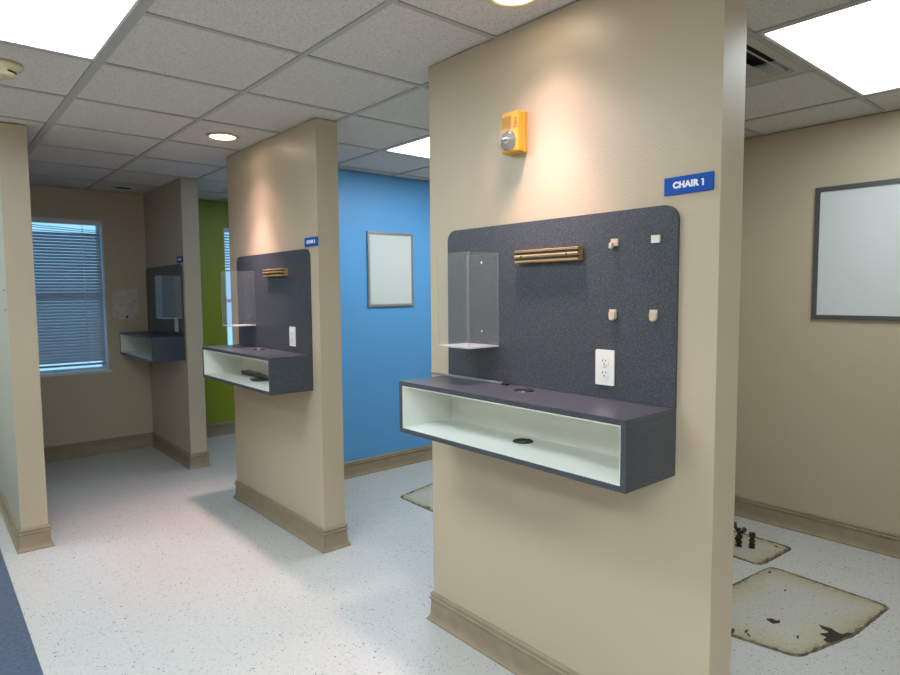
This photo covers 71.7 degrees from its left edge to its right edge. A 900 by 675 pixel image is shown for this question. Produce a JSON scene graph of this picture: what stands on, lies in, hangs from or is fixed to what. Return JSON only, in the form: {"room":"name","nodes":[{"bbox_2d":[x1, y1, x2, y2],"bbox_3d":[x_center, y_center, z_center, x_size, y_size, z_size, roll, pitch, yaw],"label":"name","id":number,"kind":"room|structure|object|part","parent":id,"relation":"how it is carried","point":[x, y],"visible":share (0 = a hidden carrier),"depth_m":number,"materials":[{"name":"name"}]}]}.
{"room":"dental clinic","nodes":[
{"label":"dental clinic","id":0,"kind":"room"},
{"bbox_2d":[0,122,47,529],"bbox_3d":[-3.160,-0.032,4.407,0.135,2.440,2.215,-4,5,-40],"label":"wall","id":1,"kind":"structure","parent":0,"point":[22,459],"depth_m":3.58,"materials":[{"name":"beige paint"}]},
{"bbox_2d":[29,184,152,447],"bbox_3d":[-3.404,-0.128,5.753,1.253,2.440,0.150,-4,5,-40],"label":"wall","id":2,"kind":"structure","parent":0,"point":[118,402],"depth_m":5.83,"materials":[{"name":"beige paint"}]},
{"bbox_2d":[31,218,105,368],"bbox_3d":[-3.519,-0.391,5.583,0.730,1.322,0.036,-4,5,-40],"label":"window blind","id":3,"kind":"object","parent":2,"relation":"attached to","point":[85,297],"visible":0.6,"depth_m":5.64,"materials":[{"name":"white"}]},
{"bbox_3d":[-3.635,-0.371,5.466,0.004,1.280,0.004,-4,5,-40],"label":"cord","id":4,"kind":"part","parent":3,"relation":"part of","materials":[{"name":"white fabric"}]},
{"bbox_3d":[-3.514,0.259,5.630,0.730,0.018,0.024,-4,5,-40],"label":"rail","id":5,"kind":"part","parent":3,"relation":"part of","materials":[{"name":"grey"}]},
{"bbox_3d":[-3.343,-0.392,5.716,0.004,1.280,0.004,-4,5,-40],"label":"cord","id":6,"kind":"part","parent":3,"relation":"part of","materials":[{"name":"white fabric"}]},
{"bbox_2d":[31,217,111,377],"bbox_3d":[-3.530,-0.359,5.601,0.798,1.405,0.143,-4,5,-40],"label":"window","id":7,"kind":"structure","parent":2,"relation":"attached to","point":[104,368],"depth_m":5.79,"materials":[{"name":"white"}]},
{"bbox_3d":[-3.511,0.331,5.635,0.798,0.024,0.103,-4,5,-40],"label":"sill","id":8,"kind":"part","parent":7,"relation":"part of","materials":[{"name":"white"}]},
{"bbox_2d":[112,289,138,318],"bbox_3d":[-3.080,-0.319,5.916,0.226,0.291,0.006,-4,5,-40],"label":"wall plate","id":9,"kind":"object","parent":2,"relation":"attached to","point":[124,301],"depth_m":5.92,"materials":[{"name":"paint"}]},
{"bbox_2d":[198,199,234,424],"bbox_3d":[-2.065,-0.221,6.898,2.276,2.440,0.150,-4,5,-40],"label":"wall","id":10,"kind":"structure","parent":0,"point":[213,215],"depth_m":6.46,"materials":[{"name":"paint"}]},
{"bbox_2d":[223,228,230,344],"bbox_3d":[-2.070,-0.404,6.854,0.875,1.532,0.143,-4,5,-40],"label":"window","id":11,"kind":"structure","parent":10,"relation":"in","point":[227,300],"depth_m":6.54,"materials":[{"name":"white"}]},
{"bbox_2d":[224,229,229,270],"bbox_3d":[-2.063,-0.938,6.800,0.807,0.444,0.036,-4,5,-40],"label":"window blind","id":12,"kind":"object","parent":11,"relation":"attached to","point":[225,230],"visible":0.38,"depth_m":6.55,"materials":[{"name":"white"}]},
{"bbox_2d":[338,169,431,461],"bbox_3d":[-0.580,-0.111,5.224,2.208,2.440,0.123,-4,5,-40],"label":"wall","id":13,"kind":"structure","parent":0,"point":[382,347],"depth_m":5.14,"materials":[{"name":"paint"}]},
{"bbox_2d":[0,421,431,553],"bbox_3d":[-2.176,1.108,4.543,5.644,0.131,3.406,-4,5,-40],"label":"baseboard","id":14,"kind":"structure","parent":13,"relation":"attached to","point":[39,537],"depth_m":5.04,"materials":[{"name":"beige plastic"}]},
{"bbox_2d":[366,231,413,306],"bbox_3d":[-0.490,-0.565,5.178,0.462,0.610,0.016,-4,5,-40],"label":"whiteboard","id":15,"kind":"object","parent":13,"relation":"attached to","point":[390,256],"visible":1,"depth_m":5.17,"materials":[{"name":"grey plastic"}]},
{"bbox_2d":[143,0,747,674],"bbox_3d":[-1.036,-0.016,3.960,0.136,2.440,5.661,-4,5,-40],"label":"wall","id":16,"kind":"structure","parent":0,"point":[619,98],"depth_m":2.20,"materials":[{"name":"beige paint"}]},
{"bbox_2d":[120,331,185,362],"bbox_3d":[-2.678,0.070,5.579,0.261,0.210,1.050,-4,5,-40],"label":"wall shelf","id":17,"kind":"object","parent":16,"relation":"attached to","point":[154,347],"visible":1,"depth_m":5.26,"materials":[{"name":"laminate"}]},
{"bbox_2d":[146,264,184,335],"bbox_3d":[-2.583,-0.340,5.626,0.012,0.604,1.038,-4,5,-40],"label":"panel","id":18,"kind":"object","parent":16,"relation":"attached to","point":[164,284],"visible":1,"depth_m":5.57,"materials":[{"name":"laminate"}]},
{"bbox_2d":[174,318,178,331],"bbox_3d":[-2.356,-0.110,5.364,0.008,0.120,0.084,-4,5,-40],"label":"wall outlet","id":19,"kind":"object","parent":18,"relation":"attached to","point":[175,319],"visible":1,"depth_m":5.36,"materials":[{"name":"white plastic"}]},
{"bbox_2d":[177,256,182,262],"bbox_3d":[-2.268,-0.656,5.238,0.007,0.052,0.151,-4,5,-40],"label":"sign","id":20,"kind":"object","parent":16,"relation":"attached to","point":[180,258],"visible":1,"depth_m":5.23,"materials":[{"name":"blue plastic"}]},
{"bbox_2d":[202,344,312,395],"bbox_3d":[-1.228,0.181,3.893,0.261,0.210,1.050,-4,5,-40],"label":"wall shelf","id":21,"kind":"object","parent":16,"relation":"attached to","point":[288,372],"visible":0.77,"depth_m":3.71,"materials":[{"name":"laminate"}]},
{"bbox_2d":[242,370,268,377],"bbox_3d":[-1.243,0.239,4.038,0.052,0.028,0.391,-4,6,-42],"label":"wedge","id":22,"kind":"object","parent":21,"relation":"in","point":[244,372],"visible":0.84,"depth_m":4.04,"materials":[{"name":"black plastic"}]},
{"bbox_2d":[250,378,268,380],"bbox_3d":[-1.158,0.260,3.830,0.151,0.018,0.040,0,4,1],"label":"rod","id":23,"kind":"object","parent":21,"relation":"on","point":[251,379],"visible":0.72,"depth_m":3.82,"materials":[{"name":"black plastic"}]},
{"bbox_2d":[237,249,312,354],"bbox_3d":[-1.132,-0.228,3.940,0.012,0.604,1.038,-4,5,-40],"label":"panel","id":24,"kind":"object","parent":16,"relation":"attached to","point":[275,304],"visible":1,"depth_m":3.88,"materials":[{"name":"fabric"}]},
{"bbox_2d":[263,268,287,276],"bbox_3d":[-1.076,-0.399,3.828,0.030,0.046,0.288,-4,5,-40],"label":"bar","id":25,"kind":"object","parent":24,"relation":"attached to","point":[278,271],"visible":1,"depth_m":3.79,"materials":[{"name":"brown wood"}]},
{"bbox_2d":[289,327,295,345],"bbox_3d":[-0.940,-0.006,3.718,0.008,0.116,0.072,-4,5,-40],"label":"wall outlet","id":26,"kind":"object","parent":24,"relation":"attached to","point":[292,330],"visible":1,"depth_m":3.71,"materials":[{"name":"white plastic"}]},
{"bbox_2d":[304,236,317,246],"bbox_3d":[-0.781,-0.539,3.509,0.007,0.052,0.151,-4,5,-40],"label":"sign","id":27,"kind":"object","parent":16,"relation":"attached to","point":[311,241],"visible":1,"depth_m":3.50,"materials":[{"name":"blue plastic"}]},
{"bbox_2d":[427,591,579,674],"bbox_3d":[1.226,1.187,3.096,2.368,0.131,1.335,-4,5,-40],"label":"baseboard","id":28,"kind":"structure","parent":16,"relation":"attached to","point":[516,656],"depth_m":2.53,"materials":[{"name":"beige plastic"}]},
{"bbox_2d":[498,110,526,155],"bbox_3d":[0.220,-0.745,2.265,0.082,0.146,0.088,-4,5,-40],"label":"fire alarm strobe","id":29,"kind":"object","parent":16,"relation":"attached to","point":[513,141],"visible":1,"depth_m":2.25,"materials":[{"name":"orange plastic"}]},
{"bbox_2d":[502,116,510,130],"bbox_3d":[0.206,-0.779,2.264,0.002,0.044,0.044,-4,5,-40],"label":"grille","id":30,"kind":"object","parent":29,"relation":"attached to","point":[506,120],"depth_m":2.26,"materials":[{"name":"orange"}]},
{"bbox_2d":[399,372,675,493],"bbox_3d":[0.215,0.289,2.216,0.261,0.216,1.123,-4,5,-40],"label":"wall shelf","id":31,"kind":"object","parent":16,"relation":"attached to","point":[624,447],"depth_m":2.11,"materials":[{"name":"laminate"}]},
{"bbox_3d":[0.069,0.164,2.520,0.017,0.009,0.460,-4,5,-40],"label":"metal strip","id":32,"kind":"part","parent":31,"relation":"part of","materials":[{"name":"silver metal"}]},
{"bbox_2d":[448,205,679,407],"bbox_3d":[0.334,-0.116,2.236,0.012,0.604,1.038,-4,5,-40],"label":"panel","id":33,"kind":"object","parent":16,"relation":"attached to","point":[543,325],"visible":0.97,"depth_m":2.13,"materials":[{"name":"laminate"}]},
{"bbox_2d":[514,246,582,263],"bbox_3d":[0.339,-0.287,2.183,0.030,0.046,0.288,-4,5,-40],"label":"bar","id":34,"kind":"object","parent":33,"relation":"attached to","point":[575,253],"visible":1,"depth_m":2.16,"materials":[{"name":"brown wood"}]},
{"bbox_2d":[595,349,614,385],"bbox_3d":[0.506,0.098,2.037,0.008,0.116,0.072,-4,5,-40],"label":"wall outlet","id":35,"kind":"object","parent":33,"relation":"attached to","point":[604,359],"visible":1,"depth_m":2.03,"materials":[{"name":"white plastic"}]},
{"bbox_2d":[600,369,608,377],"bbox_3d":[0.504,0.117,2.037,0.003,0.027,0.034,-4,5,-40],"label":"receptacle","id":36,"kind":"object","parent":35,"relation":"attached to","point":[604,373],"depth_m":2.03,"materials":[{"name":"white plastic"}]},
{"bbox_2d":[600,357,608,365],"bbox_3d":[0.504,0.079,2.034,0.003,0.027,0.034,-4,5,-40],"label":"receptacle","id":37,"kind":"object","parent":35,"relation":"attached to","point":[604,361],"depth_m":2.03,"materials":[{"name":"white plastic"}]},
{"bbox_2d":[608,309,616,320],"bbox_3d":[0.520,-0.072,2.001,0.014,0.036,0.025,-4,5,-40],"label":"wall hook","id":38,"kind":"object","parent":33,"relation":"attached to","point":[612,315],"visible":1,"depth_m":2.00,"materials":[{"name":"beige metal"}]},
{"bbox_2d":[609,239,618,248],"bbox_3d":[0.520,-0.298,1.980,0.018,0.030,0.026,-4,5,-40],"label":"wall hook","id":39,"kind":"object","parent":33,"relation":"attached to","point":[614,242],"visible":1,"depth_m":1.98,"materials":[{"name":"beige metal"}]},
{"bbox_2d":[649,310,657,321],"bbox_3d":[0.615,-0.066,1.890,0.014,0.036,0.025,-4,5,-40],"label":"wall hook","id":40,"kind":"object","parent":33,"relation":"attached to","point":[653,314],"visible":1,"depth_m":1.89,"materials":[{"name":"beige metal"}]},
{"bbox_2d":[651,235,660,242],"bbox_3d":[0.619,-0.296,1.874,0.006,0.023,0.028,-4,5,-40],"label":"wall hook","id":41,"kind":"object","parent":33,"relation":"attached to","point":[654,238],"visible":1,"depth_m":1.87,"materials":[{"name":"beige paint"}]},
{"bbox_2d":[664,171,713,195],"bbox_3d":[0.688,-0.443,1.800,0.007,0.052,0.151,-4,5,-40],"label":"sign","id":42,"kind":"object","parent":16,"relation":"attached to","point":[704,181],"visible":1,"depth_m":1.79,"materials":[{"name":"blue plastic"}]},
{"bbox_2d":[0,433,899,674],"bbox_3d":[-0.116,1.373,2.272,5.794,0.100,9.854,-4,5,-40],"label":"floor","id":43,"kind":"structure","parent":0,"point":[154,566],"depth_m":3.16,"materials":[{"name":"tile"}]},
{"bbox_2d":[400,483,432,511],"bbox_3d":[0.048,1.146,4.666,0.842,0.003,0.704,-4,5,-40],"label":"floor mat","id":44,"kind":"object","parent":43,"relation":"on","point":[422,497],"depth_m":4.52,"materials":[{"name":"beige"}]},
{"bbox_2d":[733,531,790,564],"bbox_3d":[1.650,1.205,3.679,0.392,0.003,0.573,-4,5,-40],"label":"floor patch","id":45,"kind":"object","parent":43,"relation":"on","point":[765,551],"depth_m":3.55,"materials":[{"name":"beige"}]},
{"bbox_2d":[734,522,746,546],"bbox_3d":[1.673,1.145,3.608,0.054,0.129,0.126,0,4,8],"label":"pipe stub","id":46,"kind":"object","parent":45,"relation":"on","point":[739,536],"visible":0.98,"depth_m":3.60,"materials":[{"name":"metal"}]},
{"bbox_3d":[1.673,1.108,3.606,0.028,0.055,0.128,-1,4,-5],"label":"valve handle","id":47,"kind":"part","parent":46,"relation":"part of","materials":[{"name":"metal"}]},
{"bbox_2d":[749,532,755,548],"bbox_3d":[1.738,1.167,3.587,0.036,0.087,0.036,-4,5,-40],"label":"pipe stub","id":48,"kind":"object","parent":45,"relation":"on","point":[751,534],"visible":1,"depth_m":3.58,"materials":[{"name":"metal"}]},
{"bbox_2d":[731,567,888,656],"bbox_3d":[1.538,1.264,2.881,0.893,0.003,0.577,-3,5,-36],"label":"floor patch","id":49,"kind":"object","parent":43,"relation":"on","point":[779,610],"depth_m":2.86,"materials":[{"name":"beige"}]},
{"bbox_2d":[0,0,899,201],"bbox_3d":[-0.143,-1.178,1.981,6.044,0.150,10.104,-4,5,-40],"label":"ceiling","id":50,"kind":"structure","parent":0,"point":[139,114],"depth_m":2.90,"materials":[{"name":"tile"}]},
{"bbox_2d":[0,58,23,79],"bbox_3d":[-1.867,-1.112,2.593,0.156,0.056,0.156,-4,5,-40],"label":"smoke detector","id":51,"kind":"object","parent":50,"relation":"attached to","point":[9,69],"visible":1,"depth_m":2.58,"materials":[{"name":"beige plastic"}]},
{"bbox_2d":[0,0,139,59],"bbox_3d":[-1.285,-1.135,1.917,0.578,0.089,1.195,-4,5,-40],"label":"ceiling light","id":52,"kind":"object","parent":50,"relation":"attached to","point":[77,28],"visible":0.95,"depth_m":2.21,"materials":[{"name":"grey plastic"}]},
{"bbox_2d":[111,185,134,189],"bbox_3d":[-2.940,-1.344,5.604,0.196,0.012,0.196,-4,5,-40],"label":"recessed light","id":53,"kind":"object","parent":50,"relation":"in","point":[117,187],"visible":1,"depth_m":5.57,"materials":[{"name":"grey metal"}]},
{"bbox_2d":[205,132,238,140],"bbox_3d":[-1.390,-1.226,3.808,0.196,0.012,0.196,-4,5,-40],"label":"recessed light","id":54,"kind":"object","parent":50,"relation":"in","point":[218,136],"visible":1,"depth_m":3.79,"materials":[{"name":"beige plastic"}]},
{"bbox_2d":[385,137,429,158],"bbox_3d":[0.184,-1.324,4.375,1.173,0.089,0.582,-4,5,-40],"label":"ceiling light","id":55,"kind":"object","parent":50,"relation":"attached to","point":[419,148],"visible":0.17,"depth_m":4.20,"materials":[{"name":"grey plastic"}]},
{"bbox_2d":[486,0,538,7],"bbox_3d":[0.206,-1.107,2.006,0.196,0.012,0.196,-4,5,-40],"label":"recessed light","id":56,"kind":"object","parent":50,"relation":"in","point":[500,3],"visible":1,"depth_m":2.07,"materials":[{"name":"beige plastic"}]},
{"bbox_2d":[745,37,808,86],"bbox_3d":[1.159,-1.214,2.782,0.573,0.092,0.620,-4,5,-40],"label":"ceiling vent","id":57,"kind":"object","parent":50,"relation":"in","point":[757,53],"visible":0.2,"depth_m":2.77,"materials":[{"name":"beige metal"}]},
{"bbox_2d":[759,0,899,95],"bbox_3d":[1.794,-1.201,2.504,1.173,0.089,0.580,-4,5,-40],"label":"ceiling light","id":58,"kind":"object","parent":50,"relation":"attached to","point":[857,46],"visible":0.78,"depth_m":2.46,"materials":[{"name":"white plastic"}]},
{"bbox_2d":[735,110,899,533],"bbox_3d":[2.016,-0.043,4.012,0.150,2.440,9.854,-4,5,-40],"label":"wall","id":59,"kind":"structure","parent":0,"point":[818,430],"depth_m":3.74,"materials":[{"name":"beige paint"}]},
{"bbox_2d":[734,495,899,558],"bbox_3d":[2.478,1.153,3.435,0.024,0.131,2.158,-4,5,-40],"label":"baseboard","id":60,"kind":"structure","parent":59,"relation":"attached to","point":[867,538],"depth_m":3.73,"materials":[{"name":"beige plastic"}]},
{"bbox_2d":[811,178,899,320],"bbox_3d":[2.549,-0.463,3.226,0.016,0.768,1.220,-4,5,-40],"label":"whiteboard","id":61,"kind":"object","parent":59,"relation":"attached to","point":[856,276],"visible":1,"depth_m":3.52,"materials":[{"name":"grey plastic"}]}
]}

